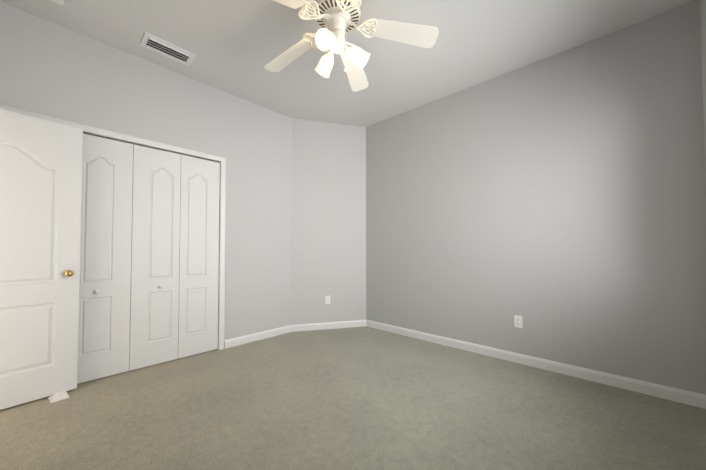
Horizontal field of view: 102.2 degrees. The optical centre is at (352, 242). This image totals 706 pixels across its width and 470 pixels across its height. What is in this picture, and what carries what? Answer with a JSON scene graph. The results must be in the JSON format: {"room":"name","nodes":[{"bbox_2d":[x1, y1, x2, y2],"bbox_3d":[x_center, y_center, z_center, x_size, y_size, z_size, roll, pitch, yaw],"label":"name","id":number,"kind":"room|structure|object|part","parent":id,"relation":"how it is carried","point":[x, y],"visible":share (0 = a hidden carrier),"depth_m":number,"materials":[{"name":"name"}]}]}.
{"room":"empty bedroom","nodes":[
{"label":"empty bedroom","id":0,"kind":"room"},
{"bbox_2d":[0,2,291,343],"bbox_3d":[-1.540,-0.260,3.176,0.120,2.890,4.000,-1,-2,43],"label":"wall","id":1,"kind":"structure","parent":0,"point":[49,68],"depth_m":3.00,"materials":[{"name":"grey paint"}]},
{"bbox_2d":[0,105,225,349],"bbox_3d":[-2.050,0.120,2.622,0.120,2.103,1.594,-1,-2,43],"label":"door frame","id":2,"kind":"structure","parent":1,"relation":"attached to","point":[176,153],"depth_m":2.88,"materials":[{"name":"white wood"}]},
{"bbox_2d":[77,134,219,383],"bbox_3d":[-2.017,0.131,2.591,0.070,2.060,1.551,-1,-2,43],"label":"bifold door","id":3,"kind":"structure","parent":1,"relation":"in","point":[149,270],"depth_m":2.66,"materials":[{"name":"white wood"}]},
{"bbox_3d":[-2.149,0.128,2.449,0.070,2.060,0.385,-1,-2,43],"label":"door","id":4,"kind":"part","parent":3,"relation":"part of","materials":[{"name":"white wood"}]},
{"bbox_3d":[-1.884,0.135,2.733,0.070,2.060,0.385,-1,-2,43],"label":"door","id":5,"kind":"part","parent":3,"relation":"part of","materials":[{"name":"white wood"}]},
{"bbox_3d":[-1.632,0.142,3.029,0.035,2.060,0.385,-1,-2,43],"label":"door","id":6,"kind":"part","parent":3,"relation":"part of","materials":[{"name":"white wood"}]},
{"bbox_2d":[291,118,365,324],"bbox_3d":[-0.328,-0.239,4.018,1.261,2.890,0.060,0,-1,-16],"label":"wall","id":7,"kind":"structure","parent":0,"point":[328,244],"depth_m":3.98,"materials":[{"name":"grey paint"}]},
{"bbox_2d":[325,296,329,303],"bbox_3d":[-0.350,0.804,3.952,0.070,0.115,0.008,0,-1,-16],"label":"electrical outlet","id":8,"kind":"object","parent":7,"relation":"attached to","point":[327,299],"visible":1,"depth_m":3.95,"materials":[{"name":"white plastic"}]},
{"bbox_2d":[224,320,705,408],"bbox_3d":[-0.152,1.108,1.846,3.680,0.092,3.760,-1,-2,43],"label":"baseboard","id":9,"kind":"structure","parent":7,"relation":"attached to","point":[670,393],"depth_m":2.78,"materials":[{"name":"white wood"}]},
{"bbox_2d":[0,0,696,126],"bbox_3d":[-0.913,-1.793,1.614,4.780,0.100,5.480,-1,-2,43],"label":"ceiling","id":10,"kind":"structure","parent":0,"point":[234,46],"depth_m":2.43,"materials":[{"name":"white paint"}]},
{"bbox_2d":[50,0,63,4],"bbox_3d":[-2.089,-1.716,1.981,0.112,0.037,0.112,-1,-2,43],"label":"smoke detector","id":11,"kind":"object","parent":10,"relation":"attached to","point":[60,2],"visible":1,"depth_m":2.01,"materials":[{"name":"white plastic"}]},
{"bbox_2d":[140,32,195,65],"bbox_3d":[-1.649,-1.708,2.546,0.212,0.024,0.384,-1,-2,43],"label":"ceiling vent","id":12,"kind":"object","parent":10,"relation":"in","point":[164,47],"visible":1,"depth_m":2.53,"materials":[{"name":"white metal"}]},
{"bbox_2d":[264,0,438,91],"bbox_3d":[-0.143,-1.441,1.911,1.299,0.590,1.295,-1,-2,43],"label":"fan","id":13,"kind":"object","parent":10,"relation":"hanging from","point":[336,20],"visible":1,"depth_m":1.91,"materials":[{"name":"beige"}]},
{"bbox_3d":[-0.045,-1.289,1.922,0.021,0.287,0.022,-1,-2,43],"label":"pull chain","id":14,"kind":"part","parent":13,"relation":"part of","materials":[{"name":"beige"}]},
{"bbox_2d":[0,326,705,469],"bbox_3d":[-0.913,1.196,1.542,4.780,0.100,5.480,-1,-2,43],"label":"floor","id":15,"kind":"structure","parent":0,"point":[361,398],"depth_m":1.87,"materials":[{"name":"carpet"}]},
{"bbox_2d":[48,391,69,402],"bbox_3d":[-2.192,1.132,2.122,0.125,0.057,0.099,-1,-2,37],"label":"wedge","id":16,"kind":"object","parent":15,"relation":"on","point":[59,396],"visible":1,"depth_m":2.08,"materials":[{"name":"white rubber"}]},
{"bbox_2d":[366,0,705,394],"bbox_3d":[1.202,-0.258,3.269,4.000,2.890,0.120,-1,-2,43],"label":"wall","id":17,"kind":"structure","parent":0,"point":[557,202],"depth_m":2.55,"materials":[{"name":"grey paint"}]},
{"bbox_2d":[514,315,522,327],"bbox_3d":[1.611,0.776,2.774,0.070,0.115,0.008,-1,-2,43],"label":"electrical outlet","id":18,"kind":"object","parent":17,"relation":"attached to","point":[518,321],"visible":1,"depth_m":2.77,"materials":[{"name":"white plastic"}]},
{"bbox_2d":[700,0,705,189],"bbox_3d":[1.266,-0.323,0.555,0.200,2.890,4.000,-1,-2,43],"label":"wall","id":19,"kind":"structure","parent":0,"point":[703,24],"depth_m":1.98,"materials":[{"name":"grey paint"}]},
{"bbox_3d":[-1.447,-0.326,0.435,4.000,2.890,0.120,-1,-2,43],"label":"wall","id":20,"kind":"structure","parent":0,"visible":0},
{"bbox_2d":[0,109,82,409],"bbox_3d":[-2.415,0.114,1.966,0.150,2.055,0.772,-1,-2,37],"label":"entry door","id":21,"kind":"structure","parent":20,"relation":"in","point":[40,190],"depth_m":2.08,"materials":[{"name":"white wood"}]},
{"bbox_3d":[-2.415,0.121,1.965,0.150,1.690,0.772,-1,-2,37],"label":"knob","id":22,"kind":"part","parent":21,"relation":"part of","materials":[{"name":"gold metal"}]}
]}

